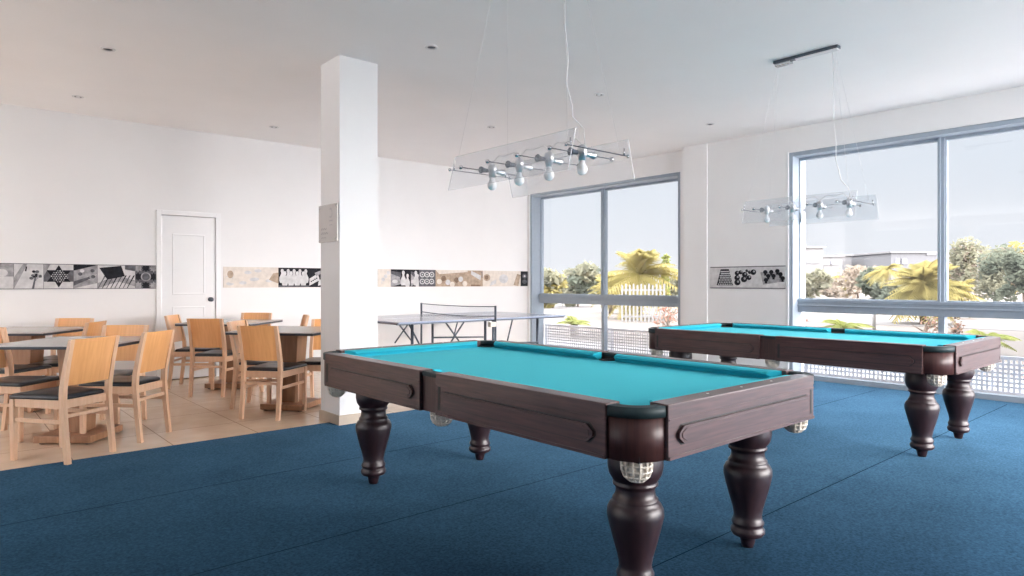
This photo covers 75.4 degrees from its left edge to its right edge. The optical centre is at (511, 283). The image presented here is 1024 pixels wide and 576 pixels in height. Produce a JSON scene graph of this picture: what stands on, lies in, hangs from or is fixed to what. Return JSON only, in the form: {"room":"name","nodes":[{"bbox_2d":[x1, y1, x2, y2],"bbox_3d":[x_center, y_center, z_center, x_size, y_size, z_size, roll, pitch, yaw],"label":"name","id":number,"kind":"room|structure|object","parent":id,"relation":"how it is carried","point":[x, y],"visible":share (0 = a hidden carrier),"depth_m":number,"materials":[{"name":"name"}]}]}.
{"room":"games hall","nodes":[
{"label":"games hall","id":0,"kind":"room"},
{"bbox_2d":[0,371,414,470],"bbox_3d":[-1.033,1.292,2.859,14.600,0.200,12.468,0,0,-41],"label":"floor","id":1,"kind":"structure","parent":0,"point":[206,415],"depth_m":5.62,"materials":[{"name":"tile"}]},
{"bbox_2d":[0,327,51,423],"bbox_3d":[-4.422,0.780,5.804,0.400,0.823,0.553,0,0,4],"label":"dining chair","id":2,"kind":"object","parent":1,"relation":"on","point":[17,369],"visible":0.36,"depth_m":5.84,"materials":[{"name":"brown wood"}]},
{"bbox_2d":[0,329,59,442],"bbox_3d":[-3.912,0.780,5.162,0.553,0.823,0.400,0,0,5],"label":"dining chair","id":3,"kind":"object","parent":1,"relation":"on","point":[9,384],"visible":0.71,"depth_m":5.21,"materials":[{"name":"brown wood"}]},
{"bbox_2d":[0,327,83,411],"bbox_3d":[-4.615,0.817,6.298,0.850,0.750,0.850,0,0,-2],"label":"dining table","id":4,"kind":"object","parent":1,"relation":"on","point":[15,334],"visible":0.4,"depth_m":6.21,"materials":[{"name":"brown wood"}]},
{"bbox_2d":[9,335,119,464],"bbox_3d":[-3.071,0.780,4.563,0.553,0.823,0.400,0,0,15],"label":"dining chair","id":5,"kind":"object","parent":1,"relation":"on","point":[87,360],"visible":1,"depth_m":4.44,"materials":[{"name":"brown wood"}]},
{"bbox_2d":[27,321,106,412],"bbox_3d":[-4.228,0.780,6.312,0.553,0.823,0.400,0,0,-8],"label":"dining chair","id":6,"kind":"object","parent":1,"relation":"on","point":[91,328],"visible":0.3,"depth_m":6.23,"materials":[{"name":"brown wood"}]},
{"bbox_2d":[43,318,93,375],"bbox_3d":[-4.582,0.780,6.714,0.400,0.823,0.553,0,0,-3],"label":"dining chair","id":7,"kind":"object","parent":1,"relation":"on","point":[59,322],"visible":0.2,"depth_m":6.95,"materials":[{"name":"brown wood"}]},
{"bbox_2d":[0,336,140,443],"bbox_3d":[-3.323,0.817,5.090,0.850,0.750,0.850,0,0,-1],"label":"dining table","id":8,"kind":"object","parent":1,"relation":"on","point":[94,432],"visible":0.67,"depth_m":4.99,"materials":[{"name":"laminate"}]},
{"bbox_2d":[99,325,148,423],"bbox_3d":[-3.377,0.780,5.569,0.400,0.823,0.553,0,0,-3],"label":"dining chair","id":9,"kind":"object","parent":1,"relation":"on","point":[124,353],"visible":0.27,"depth_m":5.78,"materials":[{"name":"brown wood"}]},
{"bbox_2d":[78,329,174,442],"bbox_3d":[-2.973,0.780,5.140,0.553,0.823,0.400,0,0,5],"label":"dining chair","id":10,"kind":"object","parent":1,"relation":"on","point":[154,348],"visible":0.84,"depth_m":5.04,"materials":[{"name":"brown wood"}]},
{"bbox_2d":[164,314,221,388],"bbox_3d":[-3.670,0.780,7.649,0.553,0.823,0.400,0,0,-6],"label":"dining chair","id":11,"kind":"object","parent":1,"relation":"on","point":[170,320],"visible":0.66,"depth_m":7.55,"materials":[{"name":"brown wood"}]},
{"bbox_2d":[187,318,239,396],"bbox_3d":[-3.181,0.780,7.138,0.400,0.823,0.553,0,0,4],"label":"dining chair","id":12,"kind":"object","parent":1,"relation":"on","point":[203,333],"visible":0.8,"depth_m":6.93,"materials":[{"name":"brown wood"}]},
{"bbox_2d":[175,319,282,388],"bbox_3d":[-3.233,0.817,7.635,0.850,0.750,0.850,0,0,4],"label":"dining table","id":13,"kind":"object","parent":1,"relation":"on","point":[251,322],"visible":0.41,"depth_m":7.55,"materials":[{"name":"brown wood"}]},
{"bbox_2d":[226,320,276,408],"bbox_3d":[-2.429,0.780,6.428,0.553,0.823,0.400,0,0,3],"label":"dining chair","id":14,"kind":"object","parent":1,"relation":"on","point":[232,325],"visible":0.33,"depth_m":6.25,"materials":[{"name":"brown wood"}]},
{"bbox_2d":[241,313,271,378],"bbox_3d":[-3.191,0.780,8.000,0.400,0.823,0.553,0,0,3],"label":"dining chair","id":15,"kind":"object","parent":1,"relation":"on","point":[243,315],"visible":0.11,"depth_m":8.24,"materials":[{"name":"brown wood"}]},
{"bbox_2d":[237,325,306,420],"bbox_3d":[-2.159,0.780,5.974,0.400,0.823,0.553,0,0,11],"label":"dining chair","id":16,"kind":"object","parent":1,"relation":"on","point":[256,343],"visible":0.99,"depth_m":5.78,"materials":[{"name":"brown wood"}]},
{"bbox_2d":[225,326,320,411],"bbox_3d":[-2.112,0.817,6.357,0.850,0.750,0.850,0,0,10],"label":"dining table","id":17,"kind":"object","parent":1,"relation":"on","point":[293,339],"visible":0.69,"depth_m":6.26,"materials":[{"name":"brown wood"}]},
{"bbox_2d":[258,314,308,391],"bbox_3d":[-2.594,0.780,7.519,0.553,0.823,0.400,0,0,-24],"label":"dining chair","id":18,"kind":"object","parent":1,"relation":"on","point":[305,318],"visible":0.19,"depth_m":7.45,"materials":[{"name":"brown wood"}]},
{"bbox_2d":[295,319,320,401],"bbox_3d":[-1.859,0.780,6.527,0.400,0.823,0.553,0,0,1],"label":"dining chair","id":19,"kind":"object","parent":1,"relation":"on","point":[313,363],"visible":0.25,"depth_m":6.69,"materials":[{"name":"brown wood"}]},
{"bbox_2d":[378,303,565,343],"bbox_3d":[-0.753,0.734,8.670,2.610,0.915,1.670,0,0,-41],"label":"table","id":20,"kind":"object","parent":1,"relation":"on","point":[494,316],"visible":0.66,"depth_m":8.40,"materials":[{"name":"metal"}]},
{"bbox_2d":[0,380,1023,575],"bbox_3d":[0.103,1.190,1.481,14.078,0.004,8.473,0,0,-41],"label":"carpet","id":21,"kind":"object","parent":1,"relation":"on","point":[849,494],"visible":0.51,"depth_m":3.52,"materials":[{"name":"blue carpet"}]},
{"bbox_2d":[323,340,813,575],"bbox_3d":[0.121,0.796,3.462,1.365,0.784,2.453,0,0,-41],"label":"pool table","id":22,"kind":"object","parent":21,"relation":"on","point":[635,412],"visible":1,"depth_m":2.82,"materials":[{"name":"brown wood"}]},
{"bbox_2d":[343,353,441,371],"bbox_3d":[-0.666,0.427,3.506,0.056,0.041,0.980,0,0,-41],"label":"cushion","id":23,"kind":"object","parent":22,"relation":"on","point":[433,369],"depth_m":3.37,"materials":[{"name":"fabric"}]},
{"bbox_2d":[345,341,476,355],"bbox_3d":[-0.607,0.427,4.297,1.012,0.041,0.056,0,0,-41],"label":"cushion","id":24,"kind":"object","parent":22,"relation":"on","point":[421,348],"depth_m":4.26,"materials":[{"name":"fabric"}]},
{"bbox_2d":[454,372,614,399],"bbox_3d":[0.057,0.427,2.677,0.056,0.041,0.980,0,0,-41],"label":"cushion","id":25,"kind":"object","parent":22,"relation":"on","point":[454,372],"depth_m":2.59,"materials":[{"name":"fabric"}]},
{"bbox_2d":[494,341,601,358],"bbox_3d":[0.185,0.427,4.247,0.056,0.041,0.980,0,0,-41],"label":"cushion","id":26,"kind":"object","parent":22,"relation":"on","point":[513,346],"depth_m":4.18,"materials":[{"name":"fabric"}]},
{"bbox_2d":[614,354,781,378],"bbox_3d":[0.907,0.427,3.418,0.056,0.041,0.980,0,0,-41],"label":"cushion","id":27,"kind":"object","parent":22,"relation":"on","point":[659,362],"depth_m":3.35,"materials":[{"name":"fabric"}]},
{"bbox_2d":[649,375,788,402],"bbox_3d":[0.849,0.427,2.627,1.012,0.041,0.056,0,0,-41],"label":"cushion","id":28,"kind":"object","parent":22,"relation":"on","point":[761,380],"depth_m":2.54,"materials":[{"name":"fabric"}]},
{"bbox_2d":[648,323,1000,456],"bbox_3d":[2.474,0.796,5.540,1.365,0.784,2.453,0,0,-41],"label":"pool table","id":29,"kind":"object","parent":21,"relation":"on","point":[928,360],"visible":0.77,"depth_m":4.96,"materials":[{"name":"fabric"}]},
{"bbox_2d":[659,323,721,329],"bbox_3d":[1.746,0.427,6.375,1.012,0.041,0.056,0,0,-41],"label":"cushion","id":30,"kind":"object","parent":29,"relation":"on","point":[708,325],"depth_m":6.39,"materials":[{"name":"fabric"}]},
{"bbox_2d":[733,323,830,332],"bbox_3d":[2.538,0.427,6.325,0.056,0.041,0.980,0,0,-41],"label":"cushion","id":31,"kind":"object","parent":29,"relation":"on","point":[735,325],"depth_m":6.27,"materials":[{"name":"fabric"}]},
{"bbox_2d":[845,329,975,339],"bbox_3d":[3.260,0.427,5.496,0.056,0.041,0.980,0,0,-41],"label":"cushion","id":32,"kind":"object","parent":29,"relation":"on","point":[944,336],"depth_m":5.45,"materials":[{"name":"fabric"}]},
{"bbox_2d":[937,337,982,345],"bbox_3d":[3.202,0.427,4.704,1.012,0.041,0.056,0,0,-41],"label":"cushion","id":33,"kind":"object","parent":29,"relation":"on","point":[979,337],"depth_m":4.59,"materials":[{"name":"fabric"}]},
{"bbox_2d":[0,103,526,378],"bbox_3d":[-5.064,-0.358,7.483,14.600,3.100,0.200,0,0,-41],"label":"wall","id":34,"kind":"structure","parent":0,"point":[75,188],"depth_m":8.58,"materials":[{"name":"paint"}]},
{"bbox_2d":[0,263,155,288],"bbox_3d":[-4.944,-0.073,7.440,1.711,0.280,0.022,0,0,-41],"label":"strip","id":35,"kind":"object","parent":34,"relation":"attached to","point":[12,275],"visible":1,"depth_m":7.46,"materials":[{"name":"grey paper"}]},
{"bbox_2d":[0,264,13,288],"bbox_3d":[-5.465,-0.073,6.987,0.328,0.266,0.005,0,0,-41],"label":"picture","id":36,"kind":"object","parent":35,"relation":"attached to","point":[6,270],"depth_m":7.06},
{"bbox_2d":[14,264,42,288],"bbox_3d":[-5.240,-0.073,7.180,0.259,0.266,0.009,0,0,-41],"label":"picture","id":37,"kind":"object","parent":35,"relation":"attached to","point":[26,276],"depth_m":7.18},
{"bbox_2d":[44,264,72,288],"bbox_3d":[-5.035,-0.073,7.355,0.272,0.266,0.014,0,0,-41],"label":"picture","id":38,"kind":"object","parent":35,"relation":"attached to","point":[56,276],"depth_m":7.35},
{"bbox_2d":[74,265,96,287],"bbox_3d":[-4.846,-0.073,7.525,0.227,0.266,0.007,0,0,-41],"label":"picture","id":39,"kind":"object","parent":35,"relation":"attached to","point":[85,276],"depth_m":7.52},
{"bbox_2d":[98,265,134,287],"bbox_3d":[-4.614,-0.073,7.727,0.382,0.266,0.007,0,0,-41],"label":"picture","id":40,"kind":"object","parent":35,"relation":"attached to","point":[109,276],"depth_m":7.72},
{"bbox_2d":[135,266,155,287],"bbox_3d":[-4.384,-0.073,7.928,0.220,0.266,0.007,0,0,-41],"label":"picture","id":41,"kind":"object","parent":35,"relation":"attached to","point":[145,276],"depth_m":7.92},
{"bbox_2d":[156,210,220,379],"bbox_3d":[-4.025,0.152,8.250,0.745,2.080,0.128,0,0,-41],"label":"door","id":42,"kind":"structure","parent":34,"relation":"in","point":[188,244],"depth_m":8.24,"materials":[{"name":"paint"}]},
{"bbox_2d":[223,267,320,287],"bbox_3d":[-2.873,-0.076,9.249,2.233,0.270,0.016,0,0,-41],"label":"strip","id":43,"kind":"object","parent":34,"relation":"attached to","point":[233,277],"visible":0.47,"depth_m":8.91,"materials":[{"name":"beige paper"}]},
{"bbox_2d":[223,267,277,287],"bbox_3d":[-3.441,-0.076,8.749,0.717,0.266,0.008,0,0,-41],"label":"picture","id":44,"kind":"object","parent":43,"relation":"attached to","point":[233,277],"depth_m":8.74},
{"bbox_2d":[278,268,308,286],"bbox_3d":[-3.005,-0.076,9.130,0.440,0.266,0.006,0,0,-41],"label":"picture","id":45,"kind":"object","parent":43,"relation":"attached to","point":[287,277],"depth_m":9.12},
{"bbox_2d":[309,268,320,286],"bbox_3d":[-2.743,-0.076,9.359,0.253,0.266,0.006,0,0,-41],"label":"picture","id":46,"kind":"object","parent":43,"relation":"attached to","point":[314,273],"depth_m":9.33},
{"bbox_2d":[378,269,527,286],"bbox_3d":[-0.864,-0.078,11.000,3.079,0.270,0.016,0,0,-41],"label":"strip","id":47,"kind":"object","parent":34,"relation":"attached to","point":[386,277],"visible":0.98,"depth_m":10.84,"materials":[{"name":"beige paper"}]},
{"bbox_2d":[378,269,390,286],"bbox_3d":[-1.939,-0.078,10.060,0.221,0.266,0.005,0,0,-41],"label":"picture","id":48,"kind":"object","parent":47,"relation":"attached to","point":[384,275],"depth_m":10.06},
{"bbox_2d":[391,269,410,286],"bbox_3d":[-1.720,-0.078,10.251,0.359,0.266,0.005,0,0,-41],"label":"picture","id":49,"kind":"object","parent":47,"relation":"attached to","point":[399,277],"depth_m":10.25},
{"bbox_2d":[411,270,418,286],"bbox_3d":[-1.529,-0.078,10.418,0.147,0.266,0.005,0,0,-41],"label":"picture","id":50,"kind":"object","parent":47,"relation":"attached to","point":[414,273],"depth_m":10.42},
{"bbox_2d":[419,270,435,286],"bbox_3d":[-1.352,-0.078,10.570,0.316,0.266,0.008,0,0,-41],"label":"picture","id":51,"kind":"object","parent":47,"relation":"attached to","point":[427,278],"depth_m":10.57},
{"bbox_2d":[436,270,470,285],"bbox_3d":[-0.962,-0.078,10.911,0.718,0.266,0.006,0,0,-41],"label":"picture","id":52,"kind":"object","parent":47,"relation":"attached to","point":[443,277],"depth_m":10.91},
{"bbox_2d":[471,271,482,285],"bbox_3d":[-0.596,-0.078,11.232,0.253,0.266,0.005,0,0,-41],"label":"picture","id":53,"kind":"object","parent":47,"relation":"attached to","point":[476,276],"depth_m":11.23},
{"bbox_2d":[483,271,495,285],"bbox_3d":[-0.388,-0.078,11.412,0.295,0.266,0.005,0,0,-41],"label":"picture","id":54,"kind":"object","parent":47,"relation":"attached to","point":[489,277],"depth_m":11.41},
{"bbox_2d":[496,271,520,285],"bbox_3d":[-0.061,-0.078,11.697,0.570,0.266,0.005,0,0,-41],"label":"picture","id":55,"kind":"object","parent":47,"relation":"attached to","point":[503,278],"depth_m":11.70},
{"bbox_2d":[521,271,527,285],"bbox_3d":[0.226,-0.078,11.948,0.190,0.266,0.005,0,0,-41],"label":"picture","id":56,"kind":"object","parent":47,"relation":"attached to","point":[524,274],"depth_m":11.95},
{"bbox_2d":[321,55,377,415],"bbox_3d":[-1.423,-0.358,5.785,0.357,3.100,0.357,0,0,-41],"label":"pillar","id":57,"kind":"structure","parent":0,"point":[349,86],"depth_m":5.66,"materials":[{"name":"paint"}]},
{"bbox_2d":[319,203,337,242],"bbox_3d":[-1.570,-0.511,5.665,0.022,0.320,0.356,0,0,-41],"label":"sign","id":58,"kind":"object","parent":57,"relation":"attached to","point":[328,214],"visible":1,"depth_m":5.65,"materials":[{"name":"paper"}]},
{"bbox_2d":[319,409,360,425],"bbox_3d":[-1.423,1.149,5.785,0.381,0.085,0.381,0,0,-41],"label":"trim","id":59,"kind":"structure","parent":57,"relation":"attached to","point":[326,416],"depth_m":5.60,"materials":[{"name":"tile"}]},
{"bbox_2d":[0,0,1023,177],"bbox_3d":[-0.977,-2.033,2.908,14.750,0.250,12.468,0,0,-41],"label":"ceiling","id":60,"kind":"structure","parent":0,"point":[672,69],"depth_m":5.83,"materials":[{"name":"paint"}]},
{"bbox_2d":[72,95,83,98],"bbox_3d":[-4.439,-1.903,6.770,0.110,0.010,0.110,0,0,-41],"label":"recessed light","id":61,"kind":"object","parent":60,"relation":"in","point":[74,96],"visible":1,"depth_m":6.76,"materials":[{"name":"white"}]},
{"bbox_2d":[100,47,115,51],"bbox_3d":[-3.293,-1.903,5.397,0.110,0.010,0.110,0,0,-41],"label":"recessed light","id":62,"kind":"object","parent":60,"relation":"in","point":[108,49],"visible":1,"depth_m":5.39,"materials":[{"name":"metal"}]},
{"bbox_2d":[425,45,437,49],"bbox_3d":[-0.650,-1.903,5.351,0.110,0.010,0.110,0,0,-41],"label":"recessed light","id":63,"kind":"object","parent":60,"relation":"in","point":[429,47],"visible":1,"depth_m":5.34,"materials":[{"name":"metal"}]},
{"bbox_2d":[448,0,629,189],"bbox_3d":[0.122,-1.210,3.479,0.478,1.396,0.938,0,0,-41],"label":"pendant lamp","id":64,"kind":"object","parent":60,"relation":"hanging from","point":[581,152],"visible":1,"depth_m":3.38,"materials":[{"name":"metal"}]},
{"bbox_2d":[594,93,603,96],"bbox_3d":[0.880,-1.903,6.699,0.110,0.010,0.110,0,0,-41],"label":"recessed light","id":65,"kind":"object","parent":60,"relation":"in","point":[595,94],"visible":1,"depth_m":6.68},
{"bbox_2d":[773,44,840,75],"label":"ceiling mount","id":66,"kind":"object","parent":60,"relation":"hanging from","point":[789,60],"depth_m":5.49,"materials":[{"name":"plastic"}]},
{"bbox_2d":[741,160,874,222],"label":"pendant lamp","id":67,"kind":"object","parent":60,"relation":"hanging from","point":[848,202],"depth_m":5.42,"materials":[{"name":"metal"}]},
{"bbox_2d":[833,59,847,141],"label":"cable","id":68,"kind":"object","parent":60,"relation":"hanging from","point":[837,59],"depth_m":5.33,"materials":[{"name":"plastic"}]},
{"bbox_2d":[527,86,1023,371],"bbox_3d":[4.961,-0.433,7.952,2.070,3.450,12.268,0,0,-41],"label":"wall","id":69,"kind":"structure","parent":0,"point":[716,178],"depth_m":8.63,"materials":[{"name":"paint"}]},
{"bbox_2d":[529,172,679,352],"bbox_3d":[1.482,-0.214,10.858,0.317,2.812,3.221,0,0,-41],"label":"window","id":70,"kind":"structure","parent":69,"relation":"in","point":[537,297],"depth_m":11.00,"materials":[{"name":"metal"}]},
{"bbox_2d":[710,265,785,288],"bbox_3d":[3.035,-0.073,8.593,0.024,0.290,1.055,0,0,-41],"label":"strip","id":71,"kind":"object","parent":69,"relation":"attached to","point":[738,277],"visible":1,"depth_m":8.56,"materials":[{"name":"grey paper"}]},
{"bbox_2d":[710,267,733,287],"bbox_3d":[2.802,-0.073,8.856,0.018,0.266,0.352,0,0,-41],"label":"picture","id":72,"kind":"object","parent":71,"relation":"attached to","point":[720,277],"depth_m":8.86},
{"bbox_2d":[734,267,758,287],"bbox_3d":[3.037,-0.073,8.594,0.009,0.266,0.352,0,0,-41],"label":"picture","id":73,"kind":"object","parent":71,"relation":"attached to","point":[744,277],"depth_m":8.59},
{"bbox_2d":[759,266,784,287],"bbox_3d":[3.268,-0.073,8.329,0.008,0.266,0.352,0,0,-41],"label":"picture","id":74,"kind":"object","parent":71,"relation":"attached to","point":[769,276],"depth_m":8.33},
{"bbox_2d":[787,117,1023,403],"bbox_3d":[4.588,-0.214,7.021,0.262,2.812,3.316,0,0,-41],"label":"window","id":75,"kind":"structure","parent":69,"relation":"in","point":[942,308],"depth_m":7.35,"materials":[{"name":"metal"}]},
{"label":"outside","id":76,"kind":"structure","parent":0,"visible":0},
{"bbox_2d":[544,287,1023,378],"bbox_3d":[115.469,1.492,193.527,411.580,0.400,460.000,0,0,-41],"label":"ground","id":77,"kind":"structure","parent":76,"point":[594,318],"depth_m":20.65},
{"bbox_2d":[556,316,590,336],"bbox_3d":[1.462,1.038,15.891,0.845,0.507,0.759,0,0,-14],"label":"palm","id":78,"kind":"object","parent":77,"relation":"on","point":[573,321],"visible":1,"depth_m":15.91,"materials":[{"name":"green plant"}]},
{"bbox_2d":[561,260,600,306],"bbox_3d":[3.688,0.046,36.108,2.941,2.662,2.845,0,0,34],"label":"bush","id":79,"kind":"object","parent":77,"relation":"on","point":[581,278],"visible":0.71,"depth_m":35.26,"materials":[{"name":"green plant"}]},
{"bbox_2d":[588,273,623,313],"bbox_3d":[4.111,0.438,28.011,2.045,1.748,1.986,0,0,-22],"label":"palm","id":80,"kind":"object","parent":77,"relation":"on","point":[610,308],"visible":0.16,"depth_m":27.84,"materials":[{"name":"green plant"}]},
{"bbox_2d":[587,249,677,320],"bbox_3d":[4.677,0.259,23.953,3.627,2.962,3.062,0,0,-13],"label":"palm","id":81,"kind":"object","parent":77,"relation":"on","point":[640,268],"visible":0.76,"depth_m":23.63,"materials":[{"name":"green plant"}]},
{"bbox_2d":[621,284,664,321],"bbox_3d":[4.353,0.658,21.992,1.456,1.268,0.055,0,0,0],"label":"fence","id":82,"kind":"object","parent":77,"relation":"on","point":[622,289],"visible":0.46,"depth_m":21.97,"materials":[{"name":"white wood"}]},
{"bbox_2d":[653,307,677,326],"bbox_3d":[3.725,0.878,15.928,0.571,0.840,0.756,0,0,-11],"label":"bush","id":83,"kind":"object","parent":77,"relation":"on","point":[668,317],"visible":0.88,"depth_m":15.88,"materials":[{"name":"pink plant"}]},
{"bbox_2d":[660,274,677,295],"bbox_3d":[9.329,0.232,38.008,2.070,2.129,1.659,0,0,5],"label":"bush","id":84,"kind":"object","parent":77,"relation":"on","point":[674,282],"visible":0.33,"depth_m":37.57,"materials":[{"name":"green plant"}]},
{"bbox_2d":[544,305,1023,330],"bbox_3d":[-34.464,1.287,76.817,5.000,0.010,158.900,0,0,-41],"label":"path","id":85,"kind":"structure","parent":77,"relation":"on","point":[969,324],"depth_m":22.09,"materials":[{"name":"white concrete"}]},
{"bbox_2d":[544,267,567,307],"bbox_3d":[1.828,0.402,33.959,2.040,2.464,2.379,0,0,-41],"label":"bush","id":86,"kind":"object","parent":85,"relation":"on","point":[554,282],"visible":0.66,"depth_m":33.24,"materials":[{"name":"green plant"}]},
{"bbox_2d":[660,253,670,309],"bbox_3d":[7.189,-0.061,31.031,0.664,2.708,0.595,0,0,-16],"label":"tree","id":87,"kind":"object","parent":85,"relation":"on","point":[665,257],"visible":0.36,"depth_m":30.95,"materials":[{"name":"green plant"}]},
{"bbox_2d":[882,259,978,324],"bbox_3d":[13.070,0.403,20.906,2.722,2.340,2.637,0,0,26],"label":"palm","id":88,"kind":"object","parent":85,"relation":"on","point":[921,284],"visible":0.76,"depth_m":20.73,"materials":[{"name":"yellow plant"}]},
{"bbox_2d":[544,337,1023,392],"bbox_3d":[1.508,1.272,1.314,44.000,0.040,60.000,0,0,-41],"label":"pavement","id":89,"kind":"structure","parent":77,"relation":"on","point":[863,375],"depth_m":9.17,"materials":[{"name":"concrete"}]},
{"bbox_2d":[545,324,668,356],"bbox_3d":[1.655,0.981,10.994,0.048,0.462,3.160,0,0,-41],"label":"panel","id":90,"kind":"object","parent":89,"relation":"on","point":[547,328],"visible":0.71,"depth_m":11.22,"materials":[{"name":"metal"}]},
{"bbox_2d":[804,356,1023,395],"bbox_3d":[4.751,0.981,7.153,0.048,0.462,3.220,0,0,-41],"label":"panel","id":91,"kind":"object","parent":89,"relation":"on","point":[1003,358],"visible":0.29,"depth_m":6.92,"materials":[{"name":"metal"}]},
{"bbox_2d":[805,246,825,272],"bbox_3d":[49.680,-2.419,117.000,4.588,7.422,14.800,0,0,0],"label":"building","id":92,"kind":"structure","parent":77,"relation":"on","point":[813,254],"depth_m":109.99,"materials":[{"name":"white paint"}]},
{"bbox_2d":[805,268,834,297],"bbox_3d":[20.555,0.304,45.854,2.278,2.775,3.212,0,0,-41],"label":"bush","id":93,"kind":"object","parent":77,"relation":"on","point":[817,280],"visible":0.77,"depth_m":45.22,"materials":[{"name":"green plant"}]},
{"bbox_2d":[818,274,847,296],"bbox_3d":[29.994,0.378,61.540,3.560,2.457,2.565,0,0,8],"label":"bush","id":94,"kind":"object","parent":77,"relation":"on","point":[825,291],"visible":0.19,"depth_m":61.10,"materials":[{"name":"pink plant"}]},
{"bbox_2d":[823,255,844,276],"bbox_3d":[57.170,-1.517,125.000,3.897,6.867,14.800,0,0,0],"label":"building","id":95,"kind":"structure","parent":77,"relation":"on","point":[831,263],"depth_m":118.00,"materials":[{"name":"white paint"}]},
{"bbox_2d":[837,254,853,274],"bbox_3d":[65.390,-2.164,137.000,2.957,6.911,14.800,0,0,0],"label":"building","id":96,"kind":"structure","parent":77,"relation":"on","point":[846,260],"depth_m":130.01,"materials":[{"name":"white paint"}]},
{"bbox_2d":[821,319,874,328],"bbox_3d":[7.532,1.063,15.014,1.324,0.457,1.379,0,0,-41],"label":"palm","id":97,"kind":"object","parent":77,"relation":"on","point":[838,324],"visible":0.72,"depth_m":14.84,"materials":[{"name":"green plant"}]},
{"bbox_2d":[828,264,877,298],"bbox_3d":[29.250,-0.087,56.273,4.344,3.136,3.821,0,0,-2],"label":"tree","id":98,"kind":"object","parent":77,"relation":"on","point":[850,278],"visible":0.66,"depth_m":55.96,"materials":[{"name":"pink plant"}]},
{"bbox_2d":[854,266,889,298],"bbox_3d":[24.118,0.052,44.017,2.006,2.495,3.049,0,0,1],"label":"tree","id":99,"kind":"object","parent":77,"relation":"on","point":[874,290],"visible":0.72,"depth_m":43.80,"materials":[{"name":"green plant"}]},
{"bbox_2d":[872,314,875,329],"bbox_3d":[8.475,0.912,15.500,0.130,0.760,0.130,0,0,-41],"label":"bollard","id":100,"kind":"object","parent":77,"relation":"on","point":[873,315],"visible":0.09,"depth_m":15.46,"materials":[{"name":"white"}]},
{"bbox_2d":[862,263,905,286],"bbox_3d":[20.340,0.114,35.859,2.381,2.357,2.447,0,0,13],"label":"palm","id":101,"kind":"object","parent":77,"relation":"on","point":[886,270],"visible":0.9,"depth_m":35.68,"materials":[{"name":"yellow plant"}]},
{"bbox_2d":[875,281,903,299],"bbox_3d":[19.034,0.618,33.017,1.451,1.501,1.415,0,0,-41],"label":"bush","id":102,"kind":"object","parent":77,"relation":"on","point":[886,290],"visible":0.35,"depth_m":32.93,"materials":[{"name":"green plant"}]},
{"bbox_2d":[851,251,937,286],"bbox_3d":[72.867,-2.231,127.000,8.938,7.046,14.800,0,0,0],"label":"building","id":103,"kind":"structure","parent":77,"relation":"on","point":[904,258],"depth_m":120.01,"materials":[{"name":"white paint"}]},
{"bbox_2d":[912,316,937,332],"bbox_3d":[9.433,0.980,14.966,0.684,0.639,0.662,0,0,-41],"label":"bush","id":104,"kind":"object","parent":77,"relation":"on","point":[927,326],"visible":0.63,"depth_m":14.90,"materials":[{"name":"pink plant"}]},
{"bbox_2d":[947,317,964,333],"bbox_3d":[9.387,0.991,14.025,0.365,0.611,0.384,0,0,-41],"label":"bush","id":105,"kind":"object","parent":77,"relation":"on","point":[957,328],"visible":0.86,"depth_m":13.98,"materials":[{"name":"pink plant"}]},
{"bbox_2d":[948,279,985,318],"bbox_3d":[16.085,0.611,24.037,1.701,1.542,1.811,0,0,-22],"label":"palm","id":106,"kind":"object","parent":77,"relation":"on","point":[965,288],"visible":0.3,"depth_m":23.76,"materials":[{"name":"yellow plant"}]},
{"bbox_2d":[948,236,990,300],"bbox_3d":[27.416,-0.767,40.173,2.838,4.135,3.375,0,0,4],"label":"tree","id":107,"kind":"object","parent":77,"relation":"on","point":[965,259],"visible":0.62,"depth_m":39.40,"materials":[{"name":"green plant"}]},
{"bbox_2d":[960,243,1020,301],"bbox_3d":[26.398,-0.441,35.971,2.581,3.480,3.265,0,0,-7],"label":"tree","id":108,"kind":"object","parent":77,"relation":"on","point":[990,277],"visible":0.73,"depth_m":35.80,"materials":[{"name":"green plant"}]},
{"bbox_2d":[964,329,1021,351],"bbox_3d":[8.405,1.064,11.828,1.223,0.455,1.132,0,0,-41],"label":"palm","id":109,"kind":"object","parent":77,"relation":"on","point":[974,331],"visible":0.27,"depth_m":11.67,"materials":[{"name":"green plant"}]},
{"bbox_2d":[995,250,1023,301],"bbox_3d":[23.941,-0.154,31.004,1.684,2.900,2.350,0,0,-6],"label":"tree","id":110,"kind":"object","parent":77,"relation":"on","point":[1014,264],"visible":0.99,"depth_m":31.18,"materials":[{"name":"green plant"}]},
{"bbox_2d":[999,241,1023,301],"bbox_3d":[34.298,-0.788,44.903,2.852,4.173,3.555,0,0,-12],"label":"tree","id":111,"kind":"object","parent":77,"relation":"on","point":[1015,244],"visible":0.06,"depth_m":44.92,"materials":[{"name":"yellow plant"}]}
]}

